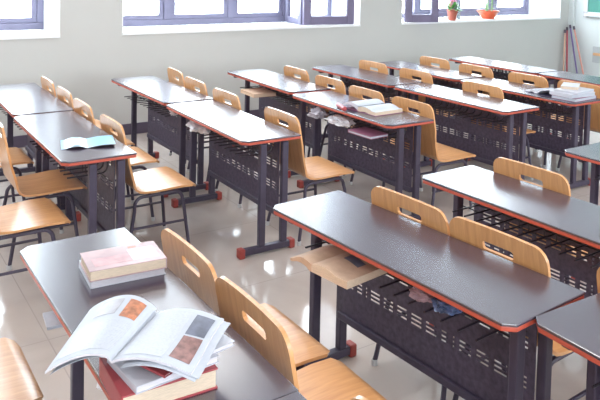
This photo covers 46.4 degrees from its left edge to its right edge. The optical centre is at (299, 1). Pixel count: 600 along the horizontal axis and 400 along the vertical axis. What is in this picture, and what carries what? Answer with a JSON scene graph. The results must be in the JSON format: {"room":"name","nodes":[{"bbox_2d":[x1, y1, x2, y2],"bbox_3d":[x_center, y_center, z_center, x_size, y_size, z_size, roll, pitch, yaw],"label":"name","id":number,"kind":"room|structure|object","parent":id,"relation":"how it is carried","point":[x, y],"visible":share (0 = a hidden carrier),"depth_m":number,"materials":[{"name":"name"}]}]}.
{"room":"classroom","nodes":[
{"label":"classroom","id":0,"kind":"room"},
{"bbox_2d":[0,0,568,136],"bbox_3d":[-1.700,-0.536,7.348,14.330,3.700,0.750,-1,4,-34],"label":"wall","id":1,"kind":"structure","parent":0,"point":[91,50],"depth_m":7.59,"materials":[{"name":"paint"}]},
{"bbox_2d":[0,0,59,39],"bbox_3d":[-3.657,-0.884,5.958,3.000,2.450,0.672,-1,4,-34],"label":"window","id":2,"kind":"structure","parent":1,"relation":"in","point":[45,14],"depth_m":6.87,"materials":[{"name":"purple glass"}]},
{"bbox_2d":[122,0,360,34],"bbox_3d":[-0.657,-0.919,7.944,2.995,2.450,0.694,-1,4,-34],"label":"window","id":3,"kind":"structure","parent":1,"relation":"in","point":[337,13],"depth_m":8.20,"materials":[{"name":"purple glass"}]},
{"bbox_2d":[6,79,559,147],"bbox_3d":[-1.529,1.277,7.122,13.730,0.110,0.015,-1,4,-34],"label":"baseboard","id":4,"kind":"structure","parent":1,"relation":"attached to","point":[142,127],"depth_m":7.00,"materials":[{"name":"grey"}]},
{"bbox_2d":[401,0,560,24],"bbox_3d":[2.531,-0.952,9.998,3.240,2.450,0.812,-1,4,-34],"label":"window","id":5,"kind":"structure","parent":1,"relation":"in","point":[413,13],"depth_m":10.39,"materials":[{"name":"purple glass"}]},
{"bbox_2d":[441,0,461,20],"bbox_3d":[2.096,0.100,9.524,0.314,0.328,0.299,-1,4,-34],"label":"flower pot","id":6,"kind":"object","parent":5,"relation":"on","point":[451,12],"visible":1,"depth_m":9.50,"materials":[{"name":"brown ceramic"}]},
{"bbox_2d":[456,5,460,19],"bbox_3d":[2.198,0.153,9.724,0.066,0.205,0.066,-1,4,-34],"label":"bottle","id":7,"kind":"object","parent":5,"relation":"on","point":[458,17],"visible":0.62,"depth_m":9.70,"materials":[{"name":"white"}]},
{"bbox_2d":[477,0,499,18],"bbox_3d":[2.706,-0.116,10.039,0.320,0.734,0.320,-1,4,-34],"label":"cactus pot","id":8,"kind":"object","parent":5,"relation":"on","point":[485,14],"visible":1,"depth_m":9.98,"materials":[{"name":"orange ceramic"}]},
{"bbox_2d":[0,84,599,399],"bbox_3d":[1.111,1.654,3.168,14.330,0.120,11.050,-1,4,-34],"label":"floor","id":9,"kind":"structure","parent":0,"point":[217,228],"depth_m":3.94,"materials":[{"name":"tile"}]},
{"bbox_2d":[0,147,33,203],"bbox_3d":[-2.048,1.046,4.639,0.481,0.802,0.428,-1,4,-34],"label":"chair","id":10,"kind":"object","parent":9,"relation":"on","point":[18,156],"visible":0.43,"depth_m":4.64,"materials":[{"name":"brown wood"}]},
{"bbox_2d":[0,337,43,399],"bbox_3d":[-1.081,1.195,2.163,0.481,0.802,0.428,-1,4,-34],"label":"chair","id":11,"kind":"object","parent":9,"relation":"on","point":[17,379],"visible":1,"depth_m":2.22,"materials":[{"name":"brown wood"}]},
{"bbox_2d":[0,197,70,275],"bbox_3d":[-1.469,1.112,3.609,0.481,0.802,0.428,-1,4,-34],"label":"chair","id":12,"kind":"object","parent":9,"relation":"on","point":[32,214],"visible":0.73,"depth_m":3.59,"materials":[{"name":"brown wood"}]},
{"bbox_2d":[0,83,73,209],"bbox_3d":[-2.014,1.061,5.162,0.408,0.720,1.200,-1,3,-33],"label":"school desk","id":13,"kind":"object","parent":9,"relation":"on","point":[21,99],"visible":0.42,"depth_m":5.03,"materials":[{"name":"grey laminate"}]},
{"bbox_2d":[0,122,86,270],"bbox_3d":[-1.550,1.082,4.154,0.481,0.802,0.428,-1,4,-34],"label":"chair","id":14,"kind":"object","parent":9,"relation":"on","point":[53,182],"visible":0.87,"depth_m":4.09,"materials":[{"name":"brown wood"}]},
{"bbox_2d":[14,111,136,234],"bbox_3d":[-1.352,1.129,4.122,0.408,0.720,1.200,-1,4,-33],"label":"school desk","id":15,"kind":"object","parent":9,"relation":"on","point":[48,130],"visible":0.76,"depth_m":3.86,"materials":[{"name":"grey laminate"}]},
{"bbox_2d":[61,135,114,149],"bbox_3d":[-1.171,0.777,3.862,0.280,0.017,0.200,0,3,-20],"label":"booklet","id":16,"kind":"object","parent":15,"relation":"on","point":[106,139],"visible":1,"depth_m":3.85,"materials":[{"name":"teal paper"}]},
{"bbox_2d":[41,76,113,180],"bbox_3d":[-1.773,1.004,5.578,0.481,0.802,0.428,-1,3,-33],"label":"chair","id":17,"kind":"object","parent":9,"relation":"on","point":[46,83],"visible":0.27,"depth_m":5.50,"materials":[{"name":"brown wood"}]},
{"bbox_2d":[56,86,134,206],"bbox_3d":[-1.505,1.031,5.168,0.481,0.802,0.428,-1,3,-33],"label":"chair","id":18,"kind":"object","parent":9,"relation":"on","point":[62,93],"visible":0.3,"depth_m":5.09,"materials":[{"name":"brown wood"}]},
{"bbox_2d":[73,98,158,220],"bbox_3d":[-1.238,1.060,4.731,0.481,0.802,0.428,-1,4,-33],"label":"chair","id":19,"kind":"object","parent":9,"relation":"on","point":[142,157],"visible":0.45,"depth_m":4.67,"materials":[{"name":"brown wood"}]},
{"bbox_2d":[100,114,195,242],"bbox_3d":[-0.919,1.091,4.254,0.481,0.802,0.428,-1,4,-33],"label":"chair","id":20,"kind":"object","parent":9,"relation":"on","point":[160,180],"visible":0.7,"depth_m":4.18,"materials":[{"name":"brown wood"}]},
{"bbox_2d":[20,227,298,399],"bbox_3d":[-0.494,1.253,2.083,0.408,0.720,1.200,-1,4,-34],"label":"school desk","id":21,"kind":"object","parent":9,"relation":"on","point":[243,373],"visible":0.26,"depth_m":2.11,"materials":[{"name":"laminate"}]},
{"bbox_2d":[43,311,62,329],"bbox_3d":[-0.751,1.006,2.226,0.115,0.010,0.100,0,3,-28],"label":"book","id":22,"kind":"object","parent":21,"relation":"in","point":[51,321],"visible":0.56,"depth_m":2.19,"materials":[{"name":"white paper"}]},
{"bbox_2d":[79,260,165,288],"bbox_3d":[-0.580,0.867,2.285,0.240,0.026,0.172,0,3,-29],"label":"book","id":23,"kind":"object","parent":21,"relation":"on","point":[117,280],"visible":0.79,"depth_m":2.21,"materials":[{"name":"grey paper"}]},
{"bbox_2d":[80,241,166,281],"bbox_3d":[-0.572,0.838,2.265,0.244,0.034,0.155,0,3,-28],"label":"book","id":24,"kind":"object","parent":23,"relation":"on","point":[103,264],"visible":1,"depth_m":2.23,"materials":[{"name":"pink paper"}]},
{"bbox_2d":[99,357,217,399],"bbox_3d":[-0.341,0.892,1.682,0.232,0.050,0.182,0,3,-31],"label":"book","id":25,"kind":"object","parent":21,"relation":"on","point":[181,388],"visible":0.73,"depth_m":1.62,"materials":[{"name":"red paper"}]},
{"bbox_2d":[107,354,218,394],"bbox_3d":[-0.328,0.858,1.680,0.215,0.018,0.160,-1,4,-39],"label":"book","id":26,"kind":"object","parent":25,"relation":"on","point":[139,379],"visible":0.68,"depth_m":1.60,"materials":[{"name":"grey paper"}]},
{"bbox_2d":[172,334,234,373],"bbox_3d":[-0.285,0.842,1.714,0.200,0.012,0.150,-2,4,-44],"label":"book","id":27,"kind":"object","parent":26,"relation":"on","point":[225,342],"visible":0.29,"depth_m":1.72,"materials":[{"name":"grey paper"}]},
{"bbox_2d":[140,366,172,377],"bbox_3d":[-0.310,0.835,1.661,0.120,0.006,0.150,3,4,34],"label":"book","id":28,"kind":"object","parent":27,"relation":"on","point":[163,373],"visible":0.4,"depth_m":1.58,"materials":[{"name":"red paper"}]},
{"bbox_2d":[45,295,230,381],"bbox_3d":[-0.393,0.821,1.703,0.390,0.089,0.253,2,3,12],"label":"magazine","id":29,"kind":"object","parent":28,"relation":"on","point":[180,341],"visible":1,"depth_m":1.68,"materials":[{"name":"white paper"}]},
{"bbox_2d":[119,299,146,320],"bbox_3d":[-0.424,0.782,1.775,0.043,0.018,0.073,2,3,13],"label":"picture","id":30,"kind":"object","parent":29,"relation":"on","point":[129,309],"depth_m":1.78},
{"bbox_2d":[169,335,202,363],"bbox_3d":[-0.266,0.815,1.639,0.049,0.015,0.092,2,3,12],"label":"picture","id":31,"kind":"object","parent":29,"relation":"on","point":[183,349],"depth_m":1.64},
{"bbox_2d":[185,315,214,337],"bbox_3d":[-0.246,0.803,1.730,0.048,0.012,0.085,2,3,12],"label":"picture","id":32,"kind":"object","parent":29,"relation":"on","point":[196,326],"depth_m":1.73},
{"bbox_2d":[111,76,213,197],"bbox_3d":[-1.138,1.056,5.656,0.408,0.720,1.200,-1,4,-34],"label":"school desk","id":33,"kind":"object","parent":9,"relation":"on","point":[157,91],"visible":0.69,"depth_m":5.62,"materials":[{"name":"black metal"}]},
{"bbox_2d":[167,67,228,166],"bbox_3d":[-0.884,0.993,6.190,0.481,0.802,0.428,0,3,-28],"label":"chair","id":34,"kind":"object","parent":9,"relation":"on","point":[172,72],"visible":0.31,"depth_m":6.09,"materials":[{"name":"brown wood"}]},
{"bbox_2d":[184,76,249,181],"bbox_3d":[-0.646,1.022,5.717,0.481,0.802,0.428,-1,3,-31],"label":"chair","id":35,"kind":"object","parent":9,"relation":"on","point":[190,83],"visible":0.27,"depth_m":5.60,"materials":[{"name":"brown wood"}]},
{"bbox_2d":[166,100,300,259],"bbox_3d":[-0.477,1.124,4.608,0.408,0.720,1.200,-1,3,-33],"label":"school desk","id":36,"kind":"object","parent":9,"relation":"on","point":[236,126],"visible":0.99,"depth_m":4.44,"materials":[{"name":"black metal"}]},
{"bbox_2d":[186,120,210,133],"bbox_3d":[-0.692,0.843,4.747,0.168,0.080,0.262,-1,4,-34],"label":"plastic bag","id":37,"kind":"object","parent":36,"relation":"in","point":[194,127],"visible":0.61,"depth_m":4.68,"materials":[{"name":"white plastic"}]},
{"bbox_2d":[161,228,329,370],"bbox_3d":[-0.187,1.200,2.453,0.481,0.802,0.428,-1,4,-34],"label":"chair","id":38,"kind":"object","parent":9,"relation":"on","point":[306,349],"visible":0.42,"depth_m":2.38,"materials":[{"name":"brown wood"}]},
{"bbox_2d":[212,88,287,207],"bbox_3d":[-0.353,1.054,5.234,0.481,0.802,0.428,-1,3,-33],"label":"chair","id":39,"kind":"object","parent":9,"relation":"on","point":[219,95],"visible":0.24,"depth_m":5.09,"materials":[{"name":"brown wood"}]},
{"bbox_2d":[228,69,330,177],"bbox_3d":[-0.220,1.048,6.206,0.408,0.720,1.200,-1,3,-31],"label":"school desk","id":40,"kind":"object","parent":9,"relation":"on","point":[284,86],"visible":0.59,"depth_m":6.08,"materials":[{"name":"grey laminate"}]},
{"bbox_2d":[240,88,275,97],"bbox_3d":[-0.366,0.803,6.154,0.220,0.030,0.270,0,3,-30],"label":"book","id":41,"kind":"object","parent":40,"relation":"in","point":[252,92],"visible":1,"depth_m":6.09,"materials":[{"name":"beige paper"}]},
{"bbox_2d":[275,391,306,399],"bbox_3d":[0.168,1.319,1.084,0.408,0.720,1.200,-1,4,-34],"label":"school desk","id":42,"kind":"object","parent":9,"relation":"on","point":[296,395],"visible":1,"depth_m":1.64,"materials":[{"name":"grey laminate"}]},
{"bbox_2d":[215,276,386,399],"bbox_3d":[0.049,1.224,2.082,0.481,0.802,0.428,-1,3,-33],"label":"chair","id":43,"kind":"object","parent":9,"relation":"on","point":[330,378],"visible":0.76,"depth_m":2.06,"materials":[{"name":"brown wood"}]},
{"bbox_2d":[264,107,354,245],"bbox_3d":[0.068,1.096,4.585,0.481,0.802,0.428,-1,3,-33],"label":"chair","id":44,"kind":"object","parent":9,"relation":"on","point":[316,168],"visible":0.76,"depth_m":4.46,"materials":[{"name":"brown wood"}]},
{"bbox_2d":[284,65,334,157],"bbox_3d":[0.152,1.001,6.477,0.481,0.802,0.428,-1,3,-31],"label":"chair","id":45,"kind":"object","parent":9,"relation":"on","point":[289,71],"visible":0.23,"depth_m":6.33,"materials":[{"name":"brown wood"}]},
{"bbox_2d":[315,75,371,178],"bbox_3d":[0.433,1.034,5.965,0.481,0.802,0.428,-1,3,-32],"label":"chair","id":46,"kind":"object","parent":9,"relation":"on","point":[320,80],"visible":0.31,"depth_m":5.87,"materials":[{"name":"brown wood"}]},
{"bbox_2d":[351,395,367,399],"bbox_3d":[0.412,1.261,1.520,0.481,0.802,0.428,-1,4,-34],"label":"chair","id":47,"kind":"object","parent":9,"relation":"on","point":[358,397],"visible":1,"depth_m":1.51,"materials":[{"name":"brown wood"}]},
{"bbox_2d":[293,90,433,220],"bbox_3d":[0.411,1.119,5.104,0.408,0.720,1.200,-1,3,-33],"label":"school desk","id":48,"kind":"object","parent":9,"relation":"on","point":[395,174],"visible":0.65,"depth_m":5.00,"materials":[{"name":"black metal"}]},
{"bbox_2d":[307,106,328,118],"bbox_3d":[0.144,0.833,5.262,0.146,0.084,0.182,-1,4,-34],"label":"plastic bag","id":49,"kind":"object","parent":48,"relation":"in","point":[318,112],"visible":0.98,"depth_m":5.23,"materials":[{"name":"white plastic"}]},
{"bbox_2d":[324,114,355,126],"bbox_3d":[0.282,0.858,5.057,0.297,0.063,0.154,4,4,41],"label":"plastic bag","id":50,"kind":"object","parent":48,"relation":"in","point":[338,120],"visible":1,"depth_m":5.01,"materials":[{"name":"white plastic"}]},
{"bbox_2d":[336,102,346,111],"bbox_3d":[0.292,0.743,4.940,0.036,0.040,0.170,1,3,-14],"label":"pencil case","id":51,"kind":"object","parent":48,"relation":"on","point":[342,107],"visible":1,"depth_m":4.90,"materials":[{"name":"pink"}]},
{"bbox_2d":[348,127,387,139],"bbox_3d":[0.462,0.898,4.768,0.160,0.020,0.235,-1,4,-37],"label":"book","id":52,"kind":"object","parent":48,"relation":"in","point":[365,132],"visible":1,"depth_m":4.74,"materials":[{"name":"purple paper"}]},
{"bbox_2d":[343,99,402,116],"bbox_3d":[0.511,0.742,4.954,0.260,0.052,0.360,-1,4,-36],"label":"book","id":53,"kind":"object","parent":48,"relation":"on","point":[374,107],"visible":0.99,"depth_m":4.88,"materials":[{"name":"white paper"}]},
{"bbox_2d":[312,65,422,161],"bbox_3d":[0.601,1.045,6.626,0.408,0.720,1.200,-1,4,-34],"label":"school desk","id":54,"kind":"object","parent":9,"relation":"on","point":[375,81],"visible":0.44,"depth_m":6.54,"materials":[{"name":"grey laminate"}]},
{"bbox_2d":[359,60,391,101],"bbox_3d":[0.897,0.991,7.009,0.481,0.802,0.428,-1,4,-34],"label":"chair","id":55,"kind":"object","parent":9,"relation":"on","point":[363,64],"visible":0.14,"depth_m":6.87,"materials":[{"name":"brown wood"}]},
{"bbox_2d":[349,85,422,190],"bbox_3d":[0.688,1.064,5.484,0.481,0.802,0.428,-1,3,-33],"label":"chair","id":56,"kind":"object","parent":9,"relation":"on","point":[354,91],"visible":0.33,"depth_m":5.40,"materials":[{"name":"brown wood"}]},
{"bbox_2d":[273,190,584,399],"bbox_3d":[0.386,1.247,2.596,0.408,0.720,1.200,-1,4,-37],"label":"school desk","id":57,"kind":"object","parent":9,"relation":"on","point":[501,294],"visible":0.95,"depth_m":2.50,"materials":[{"name":"grey laminate"}]},
{"bbox_2d":[290,244,386,288],"bbox_3d":[0.145,0.988,2.658,0.215,0.041,0.305,-1,4,-42],"label":"book","id":58,"kind":"object","parent":57,"relation":"in","point":[330,262],"visible":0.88,"depth_m":2.59,"materials":[{"name":"beige paper"}]},
{"bbox_2d":[345,255,365,267],"bbox_3d":[0.205,0.977,2.631,0.045,0.012,0.075,-1,4,-42],"label":"picture","id":59,"kind":"object","parent":58,"relation":"on","point":[355,262],"depth_m":2.62},
{"bbox_2d":[409,286,433,302],"bbox_3d":[0.425,1.005,2.410,0.099,0.046,0.101,-1,4,-34],"label":"tissue","id":60,"kind":"object","parent":57,"relation":"in","point":[416,294],"visible":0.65,"depth_m":2.39,"materials":[{"name":"pink paper"}]},
{"bbox_2d":[431,297,462,315],"bbox_3d":[0.495,1.010,2.340,0.107,0.046,0.113,-1,4,-34],"label":"wrapper","id":61,"kind":"object","parent":57,"relation":"in","point":[440,306],"visible":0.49,"depth_m":2.31,"materials":[{"name":"blue plastic"}]},
{"bbox_2d":[399,68,459,158],"bbox_3d":[1.232,1.024,6.506,0.481,0.802,0.428,-1,4,-34],"label":"chair","id":62,"kind":"object","parent":9,"relation":"on","point":[426,77],"visible":0.2,"depth_m":6.37,"materials":[{"name":"brown wood"}]},
{"bbox_2d":[378,61,484,139],"bbox_3d":[1.263,1.039,7.034,0.408,0.720,1.200,-1,4,-34],"label":"school desk","id":63,"kind":"object","parent":9,"relation":"on","point":[454,77],"visible":0.28,"depth_m":6.90,"materials":[{"name":"black metal"}]},
{"bbox_2d":[392,96,475,211],"bbox_3d":[0.973,1.093,5.056,0.481,0.802,0.428,-1,3,-33],"label":"chair","id":64,"kind":"object","parent":9,"relation":"on","point":[430,148],"visible":0.68,"depth_m":4.90,"materials":[{"name":"brown wood"}]},
{"bbox_2d":[420,56,449,128],"bbox_3d":[1.579,0.985,7.428,0.481,0.802,0.428,-1,4,-34],"label":"chair","id":65,"kind":"object","parent":9,"relation":"on","point":[424,60],"visible":0.17,"depth_m":7.28,"materials":[{"name":"brown wood"}]},
{"bbox_2d":[371,186,506,399],"bbox_3d":[0.612,1.190,2.994,0.481,0.802,0.428,-1,4,-37],"label":"chair","id":66,"kind":"object","parent":9,"relation":"on","point":[432,217],"visible":0.24,"depth_m":2.85,"materials":[{"name":"brown wood"}]},
{"bbox_2d":[395,83,539,179],"bbox_3d":[1.284,1.113,5.608,0.408,0.720,1.200,-1,4,-34],"label":"school desk","id":67,"kind":"object","parent":9,"relation":"on","point":[452,101],"visible":0.88,"depth_m":5.53,"materials":[{"name":"black metal"}]},
{"bbox_2d":[459,63,493,94],"bbox_3d":[1.880,1.018,6.914,0.481,0.802,0.428,-1,4,-34],"label":"chair","id":68,"kind":"object","parent":9,"relation":"on","point":[463,67],"visible":0.2,"depth_m":6.75,"materials":[{"name":"brown wood"}]},
{"bbox_2d":[462,81,535,179],"bbox_3d":[1.663,1.068,5.834,0.481,0.802,0.428,-1,4,-34],"label":"chair","id":69,"kind":"object","parent":9,"relation":"on","point":[469,86],"visible":0.32,"depth_m":5.74,"materials":[{"name":"brown wood"}]},
{"bbox_2d":[449,56,558,133],"bbox_3d":[2.152,1.033,7.542,0.408,0.720,1.200,-1,4,-33],"label":"school desk","id":70,"kind":"object","parent":9,"relation":"on","point":[500,65],"visible":0.25,"depth_m":7.48,"materials":[{"name":"black metal"}]},
{"bbox_2d":[423,165,599,326],"bbox_3d":[1.073,1.239,3.040,0.408,0.720,1.200,-1,4,-35],"label":"school desk","id":71,"kind":"object","parent":9,"relation":"on","point":[569,220],"visible":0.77,"depth_m":3.09,"materials":[{"name":"grey laminate"}]},
{"bbox_2d":[449,216,585,399],"bbox_3d":[0.875,1.214,2.649,0.481,0.802,0.428,-1,4,-37],"label":"chair","id":72,"kind":"object","parent":9,"relation":"on","point":[526,254],"visible":0.3,"depth_m":2.48,"materials":[{"name":"brown wood"}]},
{"bbox_2d":[460,77,599,188],"bbox_3d":[1.925,1.107,5.987,0.408,0.720,1.200,-1,4,-33],"label":"school desk","id":73,"kind":"object","parent":9,"relation":"on","point":[547,142],"visible":0.66,"depth_m":5.81,"materials":[{"name":"black metal"}]},
{"bbox_2d":[526,88,553,95],"bbox_3d":[2.033,0.735,5.802,0.230,0.047,0.225,0,3,-24],"label":"book","id":74,"kind":"object","parent":73,"relation":"on","point":[540,91],"visible":0.72,"depth_m":5.75,"materials":[{"name":"white paper"}]},
{"bbox_2d":[551,95,596,101],"bbox_3d":[2.183,0.760,5.582,0.300,0.026,0.215,-1,4,-38],"label":"book","id":75,"kind":"object","parent":73,"relation":"on","point":[553,96],"visible":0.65,"depth_m":5.49,"materials":[{"name":"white paper"}]},
{"bbox_2d":[549,90,594,98],"bbox_3d":[2.172,0.732,5.581,0.290,0.030,0.210,0,3,-31],"label":"book","id":76,"kind":"object","parent":75,"relation":"on","point":[552,92],"visible":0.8,"depth_m":5.50,"materials":[{"name":"grey paper"}]},
{"bbox_2d":[554,87,593,94],"bbox_3d":[2.184,0.709,5.580,0.280,0.018,0.200,-1,4,-42],"label":"book","id":77,"kind":"object","parent":76,"relation":"on","point":[582,90],"visible":0.84,"depth_m":5.51,"materials":[{"name":"grey paper"}]},
{"bbox_2d":[561,82,579,89],"bbox_3d":[2.178,0.684,5.634,0.130,0.026,0.210,3,3,26],"label":"book","id":78,"kind":"object","parent":77,"relation":"on","point":[565,85],"visible":1,"depth_m":5.58,"materials":[{"name":"grey paper"}]},
{"bbox_2d":[508,72,570,167],"bbox_3d":[2.218,1.051,6.407,0.481,0.802,0.428,-1,4,-34],"label":"chair","id":79,"kind":"object","parent":9,"relation":"on","point":[516,77],"visible":0.22,"depth_m":6.26,"materials":[{"name":"brown wood"}]},
{"bbox_2d":[493,157,593,293],"bbox_3d":[1.275,1.180,3.487,0.481,0.802,0.428,-1,4,-35],"label":"chair","id":80,"kind":"object","parent":9,"relation":"on","point":[553,181],"visible":0.24,"depth_m":3.33,"materials":[{"name":"brown wood"}]},
{"bbox_2d":[563,30,565,70],"bbox_3d":[4.039,0.857,10.682,0.088,0.834,0.214,3,3,31],"label":"mop","id":81,"kind":"object","parent":9,"relation":"on","point":[564,30],"visible":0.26,"depth_m":10.71,"materials":[{"name":"beige"}]},
{"bbox_2d":[566,27,567,71],"bbox_3d":[4.086,0.836,10.725,0.089,0.874,0.149,0,3,-16],"label":"mop","id":82,"kind":"object","parent":9,"relation":"on","point":[566,27],"visible":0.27,"depth_m":10.74,"materials":[{"name":"red"}]},
{"bbox_2d":[536,293,599,399],"bbox_3d":[1.145,1.312,1.651,0.408,0.720,1.200,-1,3,-32],"label":"school desk","id":83,"kind":"object","parent":9,"relation":"on","point":[575,326],"visible":1,"depth_m":2.01,"materials":[{"name":"grey laminate"}]},
{"bbox_2d":[539,71,599,136],"bbox_3d":[2.822,1.100,6.525,0.408,0.720,1.200,-1,4,-33],"label":"school desk","id":84,"kind":"object","parent":9,"relation":"on","point":[557,75],"visible":0.18,"depth_m":6.74,"materials":[{"name":"black metal"}]},
{"bbox_2d":[569,25,577,72],"bbox_3d":[4.208,0.820,10.696,0.227,0.914,0.088,4,4,43],"label":"mop","id":85,"kind":"object","parent":9,"relation":"on","point":[570,27],"visible":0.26,"depth_m":10.70,"materials":[{"name":"purple"}]},
{"bbox_2d":[556,80,599,182],"bbox_3d":[2.523,1.079,6.005,0.481,0.802,0.428,-1,4,-34],"label":"chair","id":86,"kind":"object","parent":9,"relation":"on","point":[595,108],"visible":0.34,"depth_m":5.81,"materials":[{"name":"brown wood"}]},
{"bbox_2d":[573,26,583,73],"bbox_3d":[4.267,0.833,10.650,0.286,0.895,0.088,4,4,43],"label":"mop","id":87,"kind":"object","parent":9,"relation":"on","point":[573,26],"visible":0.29,"depth_m":10.67,"materials":[{"name":"brown"}]},
{"bbox_2d":[565,142,599,280],"bbox_3d":[1.969,1.231,3.590,0.408,0.720,1.200,-1,4,-34],"label":"school desk","id":88,"kind":"object","parent":9,"relation":"on","point":[591,152],"visible":0.51,"depth_m":3.96,"materials":[{"name":"grey laminate"}]},
{"bbox_2d":[596,267,599,292],"bbox_3d":[1.266,1.244,2.240,0.481,0.802,0.428,-1,4,-34],"label":"chair","id":89,"kind":"object","parent":9,"relation":"on","point":[598,270],"visible":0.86,"depth_m":2.27,"materials":[{"name":"brown wood"}]},
{"bbox_2d":[573,0,599,76],"bbox_3d":[7.115,-0.308,6.774,0.300,3.700,10.000,-1,4,-34],"label":"wall","id":90,"kind":"structure","parent":0,"point":[587,29],"depth_m":10.67,"materials":[{"name":"paint"}]},
{"bbox_2d":[568,0,575,72],"bbox_3d":[4.225,-0.634,10.789,0.050,3.590,0.090,-1,4,-34],"label":"trim","id":91,"kind":"structure","parent":90,"relation":"attached to","point":[572,3],"depth_m":10.83,"materials":[{"name":"paint"}]},
{"bbox_2d":[583,0,599,16],"bbox_3d":[5.449,-0.305,8.910,0.105,1.320,4.095,-1,4,-34],"label":"blackboard","id":92,"kind":"object","parent":90,"relation":"attached to","point":[592,7],"visible":1,"depth_m":10.52,"materials":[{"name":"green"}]},
{"bbox_2d":[584,13,599,16],"bbox_3d":[5.428,0.315,8.910,0.060,0.040,4.050,-1,4,-34],"label":"chalk tray","id":93,"kind":"object","parent":92,"relation":"on","point":[585,14],"depth_m":10.48,"materials":[{"name":"white"}]},
{"bbox_2d":[592,46,599,62],"bbox_3d":[4.466,0.806,10.449,0.055,0.240,0.240,-1,4,-34],"label":"wall plate","id":94,"kind":"object","parent":90,"relation":"attached to","point":[596,50],"visible":1,"depth_m":10.49,"materials":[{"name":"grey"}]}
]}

